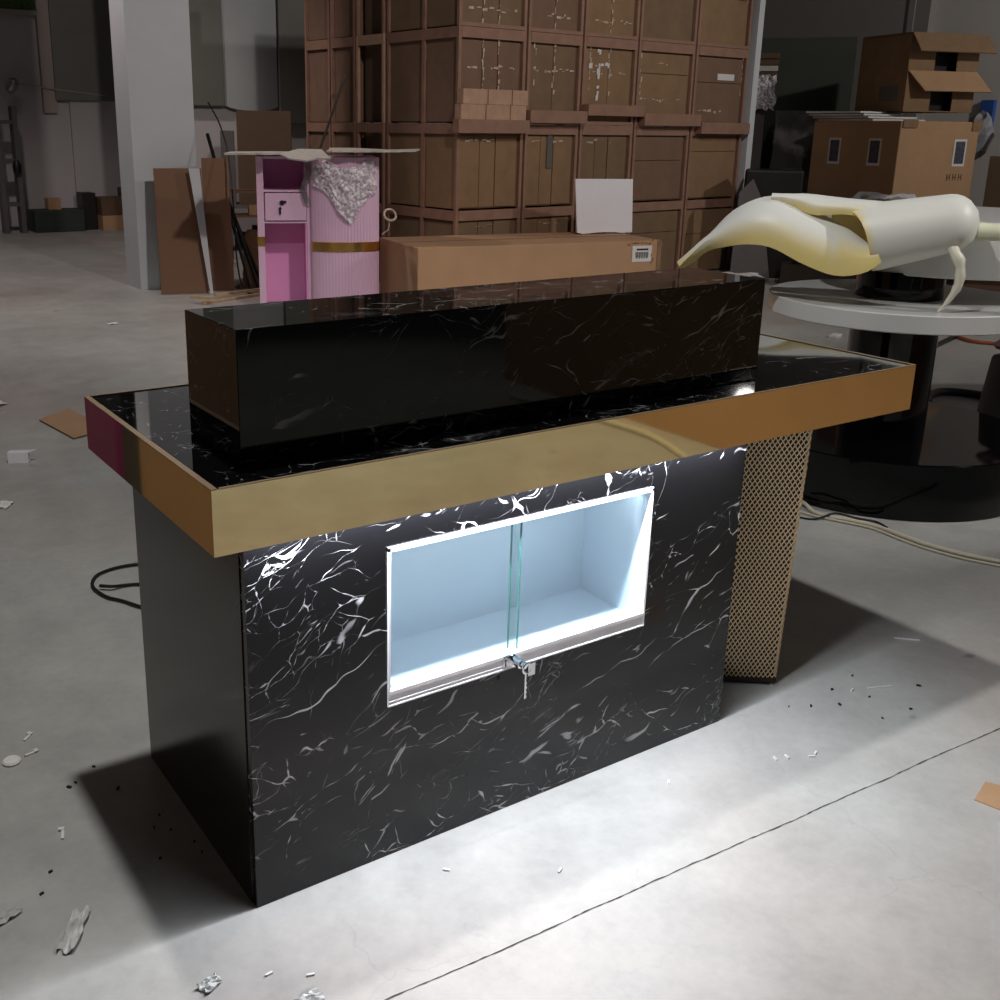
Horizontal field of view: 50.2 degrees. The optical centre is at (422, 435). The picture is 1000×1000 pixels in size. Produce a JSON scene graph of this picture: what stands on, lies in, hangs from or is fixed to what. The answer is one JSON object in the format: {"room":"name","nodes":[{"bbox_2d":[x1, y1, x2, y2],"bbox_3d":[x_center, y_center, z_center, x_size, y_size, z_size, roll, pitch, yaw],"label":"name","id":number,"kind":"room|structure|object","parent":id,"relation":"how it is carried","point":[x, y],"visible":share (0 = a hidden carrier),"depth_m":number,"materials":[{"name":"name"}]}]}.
{"room":"warehouse","nodes":[
{"label":"warehouse","id":0,"kind":"room"},
{"bbox_2d":[109,0,195,289],"bbox_3d":[-2.329,-3.770,8.988,0.618,5.000,0.412,-5,17,-19],"label":"column","id":1,"kind":"structure","parent":0,"point":[150,39],"depth_m":9.10,"materials":[{"name":"white paint"}]},
{"bbox_2d":[0,14,554,229],"bbox_3d":[-6.150,-5.683,13.639,20.200,6.000,0.250,-10,19,-31],"label":"wall","id":2,"kind":"structure","parent":0,"point":[45,140],"depth_m":14.51,"materials":[{"name":"paint"}]},
{"bbox_2d":[0,0,34,10],"bbox_3d":[-5.518,-5.986,13.754,0.870,0.870,0.098,-10,19,-31],"label":"window","id":3,"kind":"structure","parent":2,"relation":"in","point":[4,4],"depth_m":13.93,"materials":[{"name":"green glass"}]},
{"bbox_2d":[34,0,57,112],"bbox_3d":[-5.063,-6.551,13.891,0.180,4.450,0.098,-10,19,-31],"label":"trim","id":4,"kind":"structure","parent":2,"relation":"attached to","point":[49,102],"depth_m":14.27,"materials":[{"name":"beige paint"}]},
{"bbox_2d":[48,0,114,100],"bbox_3d":[-4.630,-6.699,14.113,0.860,4.280,0.138,-10,19,-31],"label":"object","id":5,"kind":"structure","parent":2,"relation":"in","point":[80,31],"depth_m":14.45,"materials":[{"name":"grey metal"}]},
{"bbox_2d":[69,100,120,200],"bbox_3d":[-4.183,-3.914,15.298,1.660,1.720,0.049,-10,19,-31],"label":"panel","id":6,"kind":"object","parent":2,"relation":"attached to","point":[94,136],"depth_m":14.94,"materials":[{"name":"paint"}]},
{"bbox_2d":[193,106,365,244],"bbox_3d":[-1.818,-4.726,12.302,2.580,5.000,0.150,-10,19,-31],"label":"wall","id":7,"kind":"structure","parent":0,"point":[205,121],"depth_m":12.23,"materials":[{"name":"paint"}]},
{"bbox_2d":[188,0,224,105],"bbox_3d":[-2.532,-5.340,11.484,0.660,3.380,0.098,-10,19,-31],"label":"shutter panel","id":8,"kind":"object","parent":7,"relation":"attached to","point":[205,17],"visible":0.55,"depth_m":11.83,"materials":[{"name":"grey metal"}]},
{"bbox_2d":[221,0,277,110],"bbox_3d":[-1.948,-5.397,11.811,0.665,3.400,0.060,-10,19,-31],"label":"sheet","id":9,"kind":"object","parent":8,"relation":"hanging from","point":[248,26],"visible":0.98,"depth_m":12.09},
{"bbox_2d":[275,0,326,122],"bbox_3d":[-1.419,-5.446,12.199,0.610,3.550,0.098,-10,19,-31],"label":"shutter panel","id":10,"kind":"object","parent":7,"relation":"attached to","point":[290,35],"visible":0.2,"depth_m":12.38,"materials":[{"name":"grey metal"}]},
{"bbox_2d":[0,229,999,999],"bbox_3d":[1.430,-0.306,6.525,24.000,0.200,26.000,-10,19,-31],"label":"floor","id":11,"kind":"structure","parent":0,"point":[889,889],"depth_m":2.26,"materials":[{"name":"concrete"}]},
{"bbox_2d":[0,906,22,923],"bbox_3d":[-0.765,0.884,1.957,0.022,0.011,0.056,13,21,37],"label":"scrap","id":12,"kind":"object","parent":11,"relation":"on","point":[11,912],"visible":1,"depth_m":1.96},
{"bbox_2d":[0,106,27,233],"bbox_3d":[-5.427,-3.548,13.935,0.280,1.750,0.278,-10,19,-31],"label":"metal rack","id":13,"kind":"object","parent":11,"relation":"on","point":[16,161],"visible":1,"depth_m":13.95,"materials":[{"name":"grey metal"}]},
{"bbox_2d":[7,449,35,463],"bbox_3d":[-1.729,0.086,4.590,0.118,0.057,0.040,-2,16,-8],"label":"foam block","id":14,"kind":"object","parent":11,"relation":"on","point":[14,456],"visible":1,"depth_m":4.57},
{"bbox_2d":[27,208,85,232],"bbox_3d":[-5.004,-2.950,14.508,0.660,0.290,0.400,-10,19,-31],"label":"storage bin","id":15,"kind":"object","parent":11,"relation":"on","point":[65,219],"visible":0.98,"depth_m":14.35,"materials":[{"name":"plastic"}]},
{"bbox_2d":[39,408,86,437],"bbox_3d":[-1.720,-0.062,5.185,0.196,0.010,0.530,-13,21,-38],"label":"cardboard piece","id":16,"kind":"object","parent":11,"relation":"on","point":[69,422],"visible":0.84,"depth_m":5.18,"materials":[{"name":"cardboard"}]},
{"bbox_2d":[56,905,90,953],"bbox_3d":[-0.631,0.894,1.925,0.036,0.013,0.115,1,16,1],"label":"scrap","id":17,"kind":"object","parent":11,"relation":"on","point":[69,939],"visible":1,"depth_m":1.92,"materials":[{"name":"paper"}]},
{"bbox_2d":[76,192,97,229],"bbox_3d":[-4.679,-3.138,14.794,0.180,0.500,0.300,-10,19,-31],"label":"case","id":18,"kind":"object","parent":11,"relation":"on","point":[86,201],"visible":0.81,"depth_m":14.68,"materials":[{"name":"plastic"}]},
{"bbox_2d":[97,215,123,230],"bbox_3d":[-4.313,-3.006,14.893,0.460,0.200,0.400,-10,19,-31],"label":"carton","id":19,"kind":"object","parent":11,"relation":"on","point":[112,222],"visible":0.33,"depth_m":14.69,"materials":[{"name":"cardboard"}]},
{"bbox_2d":[95,196,122,215],"bbox_3d":[-4.328,-3.215,14.821,0.420,0.240,0.360,-10,19,-31],"label":"carton","id":20,"kind":"object","parent":19,"relation":"on","point":[105,205],"visible":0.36,"depth_m":14.65,"materials":[{"name":"brown cardboard"}]},
{"bbox_2d":[90,563,140,608],"bbox_3d":[-0.680,0.536,3.157,0.356,0.011,0.972,-11,20,-35],"label":"power cable","id":21,"kind":"object","parent":11,"relation":"on","point":[93,587],"visible":0.38,"depth_m":3.33,"materials":[{"name":"black rubber"}]},
{"bbox_2d":[153,168,208,294],"bbox_3d":[-2.078,-1.758,9.133,0.400,1.054,0.141,-5,17,-18],"label":"panel","id":22,"kind":"object","parent":11,"relation":"on","point":[181,257],"visible":1,"depth_m":9.12,"materials":[{"name":"wood"}]},
{"bbox_2d":[188,168,212,293],"bbox_3d":[-1.890,-1.755,9.125,0.202,1.054,0.074,9,18,27],"label":"strip","id":23,"kind":"object","parent":11,"relation":"on","point":[194,173],"visible":1,"depth_m":9.08,"materials":[{"name":"paint"}]},
{"bbox_2d":[196,972,222,992],"bbox_3d":[-0.362,0.931,1.810,0.027,0.011,0.043,12,20,33],"label":"scrap","id":24,"kind":"object","parent":11,"relation":"on","point":[208,984],"visible":1,"depth_m":1.81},
{"bbox_2d":[201,158,234,290],"bbox_3d":[-1.793,-1.848,9.305,0.230,1.137,0.111,-5,17,-18],"label":"panel","id":25,"kind":"object","parent":11,"relation":"on","point":[215,171],"visible":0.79,"depth_m":9.29,"materials":[{"name":"wood"}]},
{"bbox_2d":[206,133,251,287],"bbox_3d":[-1.727,-2.006,9.464,0.517,1.328,0.022,13,20,37],"label":"metal pole","id":26,"kind":"object","parent":11,"relation":"on","point":[207,134],"visible":0.71,"depth_m":9.47,"materials":[{"name":"black metal"}]},
{"bbox_2d":[207,102,259,293],"bbox_3d":[-1.665,-2.050,9.175,0.586,1.603,0.148,12,20,34],"label":"power cable","id":27,"kind":"object","parent":11,"relation":"on","point":[207,102],"visible":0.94,"depth_m":9.14,"materials":[{"name":"black rubber"}]},
{"bbox_2d":[232,201,247,263],"bbox_3d":[-1.679,-2.194,11.444,0.840,0.618,0.520,-2,16,-9],"label":"bench","id":28,"kind":"object","parent":11,"relation":"on","point":[236,206],"visible":0.1,"depth_m":11.11,"materials":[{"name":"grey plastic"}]},
{"bbox_2d":[220,131,236,203],"bbox_3d":[-2.034,-2.812,11.120,0.140,0.740,0.200,-2,16,-9],"label":"case","id":29,"kind":"object","parent":28,"relation":"on","point":[229,135],"visible":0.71,"depth_m":10.98,"materials":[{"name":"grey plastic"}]},
{"bbox_2d":[236,110,291,203],"bbox_3d":[-1.671,-2.944,11.226,0.560,0.940,0.400,-2,16,-9],"label":"carton","id":30,"kind":"object","parent":28,"relation":"on","point":[256,130],"visible":0.69,"depth_m":10.98,"materials":[{"name":"brown cardboard"}]},
{"bbox_2d":[230,189,256,250],"bbox_3d":[-1.640,-1.874,9.945,0.420,0.840,0.290,-3,17,-12],"label":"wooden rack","id":31,"kind":"object","parent":11,"relation":"on","point":[238,215],"visible":0.08,"depth_m":9.75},
{"bbox_2d":[230,201,259,287],"bbox_3d":[-1.656,-1.866,9.504,0.516,1.040,0.022,13,20,37],"label":"metal pole","id":32,"kind":"object","parent":11,"relation":"on","point":[236,222],"visible":0.5,"depth_m":9.49,"materials":[{"name":"black metal"}]},
{"bbox_2d":[242,229,258,284],"bbox_3d":[-1.550,-1.636,9.733,0.212,0.499,0.144,-3,16,-11],"label":"panel","id":33,"kind":"object","parent":11,"relation":"on","point":[250,236],"visible":0.42,"depth_m":9.66,"materials":[{"name":"wood"}]},
{"bbox_2d":[292,987,324,999],"bbox_3d":[-0.193,0.944,1.777,0.057,0.009,0.030,-12,21,-38],"label":"scrap","id":34,"kind":"object","parent":11,"relation":"on","point":[314,994],"visible":1,"depth_m":1.78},
{"bbox_2d":[255,155,378,302],"bbox_3d":[-0.853,-1.650,8.585,0.962,1.185,0.568,-2,16,-9],"label":"reception desk","id":35,"kind":"object","parent":11,"relation":"on","point":[307,249],"depth_m":8.42,"materials":[{"name":"paint"}]},
{"bbox_2d":[224,149,330,161],"bbox_3d":[-1.120,-2.198,8.278,0.811,0.090,0.739,-1,16,-4],"label":"sheet","id":36,"kind":"object","parent":35,"relation":"on","point":[305,155],"visible":1,"depth_m":8.02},
{"bbox_2d":[263,159,308,300],"bbox_3d":[-1.112,-1.647,8.601,0.335,1.165,0.400,-2,16,-9],"label":"shelf","id":37,"kind":"object","parent":35,"relation":"attached to","point":[286,248],"depth_m":8.67,"materials":[{"name":"wood"}]},
{"bbox_2d":[312,160,376,223],"bbox_3d":[-0.601,-1.897,8.264,0.506,0.486,0.090,-2,16,-8],"label":"bubble wrap","id":38,"kind":"object","parent":35,"relation":"hanging from","point":[353,171],"visible":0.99,"depth_m":8.23,"materials":[{"name":"white"}]},
{"bbox_2d":[326,148,419,151],"bbox_3d":[-0.388,-2.248,8.358,0.742,0.032,0.647,-1,16,-6],"label":"sheet","id":39,"kind":"object","parent":35,"relation":"on","point":[330,149],"visible":1,"depth_m":8.32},
{"bbox_2d":[379,201,397,281],"bbox_3d":[-0.183,-1.869,10.154,0.780,0.743,0.435,-11,20,-36],"label":"crate","id":40,"kind":"object","parent":11,"relation":"on","point":[382,206],"visible":0.13,"depth_m":9.74,"materials":[{"name":"brown wood"}]},
{"bbox_2d":[356,123,385,202],"bbox_3d":[-0.175,-2.565,9.952,0.780,0.703,0.435,-11,20,-36],"label":"crate","id":41,"kind":"object","parent":40,"relation":"on","point":[375,132],"visible":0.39,"depth_m":9.72,"materials":[{"name":"brown wood"}]},
{"bbox_2d":[356,33,447,122],"bbox_3d":[-0.168,-3.264,9.750,0.780,0.748,0.435,-11,20,-36],"label":"crate","id":42,"kind":"object","parent":41,"relation":"on","point":[375,45],"visible":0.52,"depth_m":9.61,"materials":[{"name":"brown wood"}]},
{"bbox_2d":[355,0,392,35],"bbox_3d":[-0.159,-3.984,9.541,0.780,0.748,0.435,-11,20,-36],"label":"crate","id":43,"kind":"object","parent":42,"relation":"on","point":[375,10],"visible":0.4,"depth_m":9.48,"materials":[{"name":"brown wood"}]},
{"bbox_2d":[386,203,519,236],"bbox_3d":[0.260,-1.696,9.575,0.731,0.743,1.004,-11,20,-36],"label":"crate","id":44,"kind":"object","parent":11,"relation":"on","point":[411,220],"visible":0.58,"depth_m":9.22,"materials":[{"name":"cardboard"}]},
{"bbox_2d":[386,88,529,210],"bbox_3d":[0.273,-2.508,9.290,0.783,0.972,1.085,-11,20,-36],"label":"crate","id":45,"kind":"object","parent":44,"relation":"on","point":[462,163],"depth_m":9.00,"materials":[{"name":"cardboard"}]},
{"bbox_2d":[386,25,526,122],"bbox_3d":[0.276,-3.091,9.171,0.731,0.748,1.004,-11,20,-36],"label":"crate","id":46,"kind":"object","parent":45,"relation":"on","point":[426,68],"visible":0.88,"depth_m":8.86,"materials":[{"name":"cardboard"}]},
{"bbox_2d":[387,0,527,32],"bbox_3d":[0.284,-3.811,8.962,0.731,0.748,1.004,-11,20,-36],"label":"crate","id":47,"kind":"object","parent":46,"relation":"on","point":[402,15],"visible":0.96,"depth_m":8.76,"materials":[{"name":"cardboard"}]},
{"bbox_2d":[84,268,915,907],"bbox_3d":[0.245,0.185,2.459,1.801,1.098,0.686,-10,19,-31],"label":"reception desk","id":48,"kind":"object","parent":11,"relation":"on","point":[416,566],"depth_m":2.10,"materials":[{"name":"black stone"}]},
{"bbox_2d":[92,334,908,487],"bbox_3d":[0.250,-0.075,2.385,1.779,0.106,0.673,-10,19,-31],"label":"countertop","id":49,"kind":"structure","parent":48,"relation":"on","point":[162,415],"depth_m":2.06,"materials":[{"name":"black stone"}]},
{"bbox_2d":[380,232,662,292],"bbox_3d":[0.811,-1.362,8.779,2.173,0.559,0.847,-6,17,-21],"label":"carton","id":50,"kind":"object","parent":11,"relation":"on","point":[412,263],"visible":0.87,"depth_m":8.39,"materials":[{"name":"cardboard"}]},
{"bbox_2d":[575,179,632,233],"bbox_3d":[1.558,-1.977,9.135,0.575,0.460,0.044,-6,17,-21],"label":"sheet","id":51,"kind":"object","parent":50,"relation":"on","point":[602,205],"visible":1,"depth_m":9.13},
{"bbox_2d":[513,204,574,232],"bbox_3d":[0.825,-1.810,9.990,0.641,0.743,1.004,-11,20,-36],"label":"crate","id":52,"kind":"object","parent":11,"relation":"on","point":[538,218],"visible":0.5,"depth_m":9.56,"materials":[{"name":"cardboard"}]},
{"bbox_2d":[521,110,587,207],"bbox_3d":[0.858,-2.552,9.741,0.685,0.819,1.085,-11,20,-36],"label":"crate","id":53,"kind":"object","parent":52,"relation":"on","point":[549,154],"visible":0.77,"depth_m":9.39,"materials":[{"name":"cardboard"}]},
{"bbox_2d":[525,31,582,124],"bbox_3d":[0.841,-3.205,9.585,0.641,0.748,1.004,-11,20,-36],"label":"crate","id":54,"kind":"object","parent":53,"relation":"on","point":[553,61],"visible":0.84,"depth_m":9.21,"materials":[{"name":"cardboard"}]},
{"bbox_2d":[520,0,584,35],"bbox_3d":[0.849,-3.925,9.376,0.641,0.748,1.004,-11,20,-36],"label":"crate","id":55,"kind":"object","parent":54,"relation":"on","point":[545,16],"visible":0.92,"depth_m":9.09,"materials":[{"name":"cardboard"}]},
{"bbox_2d":[561,204,625,233],"bbox_3d":[1.375,-1.920,10.393,0.691,0.743,1.004,-11,20,-36],"label":"crate","id":56,"kind":"object","parent":11,"relation":"on","point":[574,227],"visible":0.02,"depth_m":9.76,"materials":[{"name":"wood"}]},
{"bbox_2d":[576,104,644,178],"bbox_3d":[1.431,-2.698,10.151,0.748,0.882,1.085,-11,20,-36],"label":"crate","id":57,"kind":"object","parent":56,"relation":"on","point":[603,152],"visible":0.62,"depth_m":9.76,"materials":[{"name":"cardboard"}]},
{"bbox_2d":[556,36,637,125],"bbox_3d":[1.390,-3.315,9.988,0.691,0.748,1.004,-11,20,-36],"label":"crate","id":58,"kind":"object","parent":57,"relation":"on","point":[609,65],"visible":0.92,"depth_m":9.61,"materials":[{"name":"cardboard"}]},
{"bbox_2d":[582,0,640,39],"bbox_3d":[1.399,-4.035,9.779,0.691,0.748,1.004,-11,20,-36],"label":"crate","id":59,"kind":"object","parent":58,"relation":"on","point":[617,19],"visible":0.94,"depth_m":9.48,"materials":[{"name":"cardboard"}]},
{"bbox_2d":[626,199,683,269],"bbox_3d":[1.984,-2.043,10.839,0.791,0.743,1.004,-11,20,-36],"label":"crate","id":60,"kind":"object","parent":11,"relation":"on","point":[654,219],"visible":0.28,"depth_m":10.51,"materials":[{"name":"cardboard"}]},
{"bbox_2d":[630,113,700,200],"bbox_3d":[2.041,-2.789,10.608,0.853,0.816,1.085,-11,20,-36],"label":"crate","id":61,"kind":"object","parent":60,"relation":"on","point":[659,152],"visible":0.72,"depth_m":10.25,"materials":[{"name":"cardboard"}]},
{"bbox_2d":[560,41,695,125],"bbox_3d":[1.999,-3.438,10.434,0.791,0.748,1.004,-11,20,-36],"label":"crate","id":62,"kind":"object","parent":61,"relation":"on","point":[665,71],"visible":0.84,"depth_m":10.05,"materials":[{"name":"cardboard"}]},
{"bbox_2d":[627,0,698,44],"bbox_3d":[2.008,-4.158,10.225,0.791,0.748,1.004,-11,20,-36],"label":"crate","id":63,"kind":"object","parent":62,"relation":"on","point":[664,21],"visible":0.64,"depth_m":9.92,"materials":[{"name":"cardboard"}]},
{"bbox_2d":[385,728,999,999],"bbox_3d":[1.156,0.763,2.469,4.200,0.001,0.189,-10,19,-31],"label":"joint","id":64,"kind":"object","parent":11,"relation":"on","point":[998,728],"depth_m":2.08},
{"bbox_2d":[670,197,735,269],"bbox_3d":[2.638,-2.175,11.319,0.806,0.743,1.004,-11,20,-36],"label":"crate","id":65,"kind":"object","parent":11,"relation":"on","point":[701,216],"visible":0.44,"depth_m":10.91,"materials":[{"name":"cardboard"}]},
{"bbox_2d":[684,122,749,199],"bbox_3d":[2.676,-2.882,11.084,0.818,0.744,1.085,-11,20,-36],"label":"crate","id":66,"kind":"object","parent":65,"relation":"on","point":[713,155],"visible":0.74,"depth_m":10.73,"materials":[{"name":"wood"}]},
{"bbox_2d":[616,45,748,126],"bbox_3d":[2.654,-3.570,10.914,0.806,0.748,1.004,-11,20,-36],"label":"crate","id":67,"kind":"object","parent":66,"relation":"on","point":[720,74],"visible":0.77,"depth_m":10.55,"materials":[{"name":"wood"}]},
{"bbox_2d":[686,0,753,49],"bbox_3d":[2.662,-4.290,10.705,0.806,0.748,1.004,-11,20,-36],"label":"crate","id":68,"kind":"object","parent":67,"relation":"on","point":[721,23],"visible":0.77,"depth_m":10.40,"materials":[{"name":"wood"}]},
{"bbox_2d":[728,112,765,197],"bbox_3d":[3.555,-2.857,12.140,0.540,1.618,0.440,6,17,17],"label":"tall cabinet","id":69,"kind":"object","parent":11,"relation":"on","point":[759,123],"visible":0.2,"depth_m":11.74,"materials":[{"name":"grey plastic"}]},
{"bbox_2d":[756,74,776,109],"bbox_3d":[3.646,-3.716,11.509,0.370,0.387,0.102,6,17,17],"label":"bubble wrap","id":70,"kind":"object","parent":69,"relation":"on","point":[758,100],"visible":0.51,"depth_m":11.49,"materials":[{"name":"white"}]},
{"bbox_2d":[729,0,765,268],"bbox_3d":[3.352,-4.192,10.665,0.120,5.000,0.145,-11,20,-36],"label":"steel post","id":71,"kind":"object","parent":11,"relation":"on","point":[759,5],"visible":0.44,"depth_m":10.81,"materials":[{"name":"metal"}]},
{"bbox_2d":[730,179,768,280],"bbox_3d":[3.225,-2.005,10.336,0.380,0.962,0.147,6,17,16],"label":"grey offcut","id":72,"kind":"object","parent":11,"relation":"on","point":[746,258],"visible":0.47,"depth_m":10.36,"materials":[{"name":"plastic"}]},
{"bbox_2d":[760,128,778,168],"bbox_3d":[4.130,-2.943,12.761,1.000,1.450,0.800,6,17,18],"label":"carton","id":73,"kind":"object","parent":11,"relation":"on","point":[770,138],"visible":0.04,"depth_m":12.26,"materials":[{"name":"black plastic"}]},
{"bbox_2d":[761,37,857,127],"bbox_3d":[4.420,-4.091,12.365,1.100,0.980,0.700,7,17,20],"label":"carton","id":74,"kind":"object","parent":73,"relation":"on","point":[814,73],"visible":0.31,"depth_m":11.99,"materials":[{"name":"cardboard"}]},
{"bbox_2d":[744,168,803,278],"bbox_3d":[3.487,-2.139,10.683,0.550,1.050,0.400,6,17,16],"label":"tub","id":75,"kind":"object","parent":11,"relation":"on","point":[767,181],"visible":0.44,"depth_m":10.41,"materials":[{"name":"black plastic"}]},
{"bbox_2d":[775,112,827,193],"bbox_3d":[4.231,-2.733,11.737,0.680,1.620,0.480,6,17,18],"label":"carton","id":76,"kind":"object","parent":11,"relation":"on","point":[796,129],"visible":0.23,"depth_m":11.43,"materials":[{"name":"black cardboard"}]},
{"bbox_2d":[779,260,855,283],"bbox_3d":[3.789,-1.577,10.132,0.716,0.284,0.362,6,17,16],"label":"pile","id":77,"kind":"object","parent":11,"relation":"on","point":[790,271],"visible":0.26,"depth_m":10.02,"materials":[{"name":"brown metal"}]},
{"bbox_2d":[768,206,999,521],"bbox_3d":[2.040,-0.377,4.469,1.391,1.095,1.162,-10,19,-31],"label":"round table","id":78,"kind":"object","parent":11,"relation":"on","point":[928,461],"visible":0.72,"depth_m":4.08,"materials":[{"name":"black paint"}]},
{"bbox_2d":[677,193,999,312],"bbox_3d":[1.733,-0.698,3.974,1.526,0.415,0.256,7,17,20],"label":"banana","id":79,"kind":"object","parent":78,"relation":"on","point":[860,236],"visible":1,"depth_m":3.93,"materials":[{"name":"plastic"}]},
{"bbox_2d":[807,120,983,281],"bbox_3d":[4.649,-2.368,10.646,1.036,1.535,1.132,-6,17,-22],"label":"carton","id":80,"kind":"object","parent":11,"relation":"on","point":[905,159],"visible":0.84,"depth_m":10.11,"materials":[{"name":"cardboard"}]},
{"bbox_2d":[828,140,839,160],"bbox_3d":[4.082,-2.833,10.539,0.002,0.205,0.120,-6,17,-22],"label":"label","id":81,"kind":"object","parent":80,"relation":"attached to","point":[834,144],"depth_m":10.54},
{"bbox_2d":[818,119,924,120],"bbox_3d":[4.436,-3.121,10.497,0.660,0.016,0.750,-5,17,-20],"label":"board","id":82,"kind":"object","parent":80,"relation":"on","point":[818,119],"visible":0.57,"depth_m":10.20,"materials":[{"name":"white paper"}]},
{"bbox_2d":[813,116,916,118],"bbox_3d":[4.398,-3.160,10.547,0.700,0.016,0.700,-7,18,-25],"label":"board","id":83,"kind":"object","parent":82,"relation":"on","point":[828,117],"visible":0.96,"depth_m":10.33,"materials":[{"name":"white paper"}]},
{"bbox_2d":[809,114,908,116],"bbox_3d":[4.359,-3.198,10.589,0.750,0.016,0.673,-10,19,-31],"label":"board","id":84,"kind":"object","parent":83,"relation":"on","point":[881,115],"visible":0.93,"depth_m":10.35,"materials":[{"name":"white paper"}]},
{"bbox_2d":[806,111,900,113],"bbox_3d":[4.337,-3.236,10.632,0.780,0.016,0.600,-11,20,-34],"label":"board","id":85,"kind":"object","parent":84,"relation":"on","point":[821,112],"visible":0.93,"depth_m":10.46,"materials":[{"name":"white paper"}]},
{"bbox_2d":[855,32,996,112],"bbox_3d":[4.973,-3.576,10.501,0.904,0.720,0.847,-4,17,-16],"label":"carton","id":86,"kind":"object","parent":85,"relation":"on","point":[908,72],"visible":0.95,"depth_m":10.27,"materials":[{"name":"cardboard"}]},
{"bbox_2d":[868,141,879,162],"bbox_3d":[4.283,-2.697,10.079,0.002,0.205,0.120,-6,17,-22],"label":"label","id":87,"kind":"object","parent":80,"relation":"attached to","point":[874,145],"depth_m":10.08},
{"bbox_2d":[953,142,965,163],"bbox_3d":[5.117,-2.700,10.121,0.120,0.205,0.002,-6,17,-22],"label":"label","id":88,"kind":"object","parent":80,"relation":"attached to","point":[960,146],"depth_m":10.12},
{"bbox_2d":[968,110,994,159],"bbox_3d":[5.402,-2.925,10.331,0.275,0.472,0.300,-10,19,-31],"label":"plastic bag","id":89,"kind":"object","parent":80,"relation":"on","point":[987,134],"visible":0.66,"depth_m":10.23,"materials":[{"name":"plastic"}]},
{"bbox_2d":[800,511,999,566],"bbox_3d":[1.708,0.366,3.840,0.055,0.009,0.768,-13,21,-40],"label":"cable","id":90,"kind":"object","parent":11,"relation":"on","point":[802,512],"visible":0.95,"depth_m":3.80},
{"bbox_2d":[802,500,999,562],"bbox_3d":[1.575,0.314,3.983,1.398,0.028,0.245,10,19,30],"label":"cable","id":91,"kind":"object","parent":11,"relation":"on","point":[804,503],"visible":0.57,"depth_m":3.83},
{"bbox_2d":[929,388,981,401],"bbox_3d":[2.966,-0.208,5.809,0.525,0.044,0.317,2,16,6],"label":"hose","id":92,"kind":"object","parent":11,"relation":"on","point":[939,391],"visible":0.52,"depth_m":5.91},
{"bbox_2d":[953,279,999,291],"bbox_3d":[5.378,-1.667,10.027,0.600,0.550,0.420,9,18,26],"label":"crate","id":93,"kind":"object","parent":11,"relation":"on","point":[978,284],"visible":0.11,"depth_m":9.95,"materials":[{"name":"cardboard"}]},
{"bbox_2d":[974,782,999,809],"bbox_3d":[1.294,0.799,2.345,0.112,0.003,0.121,15,21,40],"label":"cardboard piece","id":94,"kind":"object","parent":11,"relation":"on","point":[989,794],"visible":1,"depth_m":2.35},
{"bbox_2d":[977,353,999,418],"bbox_3d":[2.723,-0.145,4.885,0.363,0.433,0.340,-10,19,-31],"label":"barrel","id":95,"kind":"object","parent":11,"relation":"on","point":[989,402],"visible":0.42,"depth_m":4.84,"materials":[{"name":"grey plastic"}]},
{"bbox_2d":[982,156,999,207],"bbox_3d":[5.766,-2.122,10.444,0.500,1.200,0.600,9,18,26],"label":"carton","id":96,"kind":"object","parent":11,"relation":"on","point":[992,189],"visible":0.41,"depth_m":10.18,"materials":[{"name":"brown cardboard"}]},
{"bbox_3d":[-0.450,-1.969,10.490,0.780,0.743,0.405,-11,20,-36],"label":"crate","id":97,"kind":"object","parent":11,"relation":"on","visible":0},
{"bbox_2d":[331,122,365,155],"bbox_3d":[-0.442,-2.666,10.288,0.780,0.703,0.405,-11,20,-36],"label":"crate","id":98,"kind":"object","parent":97,"relation":"on","point":[343,134],"visible":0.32,"depth_m":10.01,"materials":[{"name":"wood"}]},
{"bbox_2d":[330,36,402,122],"bbox_3d":[-0.434,-3.364,10.085,0.780,0.748,0.405,-11,20,-36],"label":"crate","id":99,"kind":"object","parent":98,"relation":"on","point":[342,50],"visible":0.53,"depth_m":9.86,"materials":[{"name":"wood"}]},
{"bbox_2d":[330,0,364,38],"bbox_3d":[-0.426,-4.084,9.876,0.780,0.748,0.405,-11,20,-36],"label":"crate","id":100,"kind":"object","parent":99,"relation":"on","point":[342,12],"visible":0.4,"depth_m":9.72,"materials":[{"name":"wood"}]},
{"bbox_3d":[-0.717,-2.070,10.828,0.780,0.743,0.440,-11,20,-36],"label":"crate","id":101,"kind":"object","parent":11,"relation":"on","visible":0},
{"bbox_2d":[306,122,331,155],"bbox_3d":[-0.710,-2.766,10.626,0.780,0.703,0.440,-11,20,-36],"label":"crate","id":102,"kind":"object","parent":101,"relation":"on","point":[314,132],"visible":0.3,"depth_m":10.37,"materials":[{"name":"wood"}]},
{"bbox_2d":[305,39,381,122],"bbox_3d":[-0.702,-3.465,10.423,0.780,0.748,0.440,-11,20,-36],"label":"crate","id":103,"kind":"object","parent":102,"relation":"on","point":[317,53],"visible":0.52,"depth_m":10.23,"materials":[{"name":"wood"}]},
{"bbox_2d":[304,0,330,40],"bbox_3d":[-0.694,-4.185,10.214,0.780,0.748,0.440,-11,20,-36],"label":"crate","id":104,"kind":"object","parent":103,"relation":"on","point":[316,12],"visible":0.34,"depth_m":10.09,"materials":[{"name":"wood"}]},
{"bbox_2d":[555,0,999,206],"bbox_3d":[8.783,-4.310,9.490,0.200,6.000,23.750,-10,19,-31],"label":"wall","id":105,"kind":"structure","parent":0,"point":[981,17],"depth_m":12.72,"materials":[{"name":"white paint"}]},
{"bbox_2d":[762,0,936,119],"bbox_3d":[5.435,-5.708,14.177,0.138,6.000,3.000,-10,19,-31],"label":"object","id":106,"kind":"structure","parent":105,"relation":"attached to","point":[860,19],"depth_m":13.93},
{"bbox_2d":[980,100,996,123],"bbox_3d":[6.732,-3.800,12.675,0.060,0.400,0.160,-10,19,-31],"label":"panel","id":107,"kind":"object","parent":105,"relation":"attached to","point":[989,106],"visible":0.47,"depth_m":12.61,"materials":[{"name":"plastic"}]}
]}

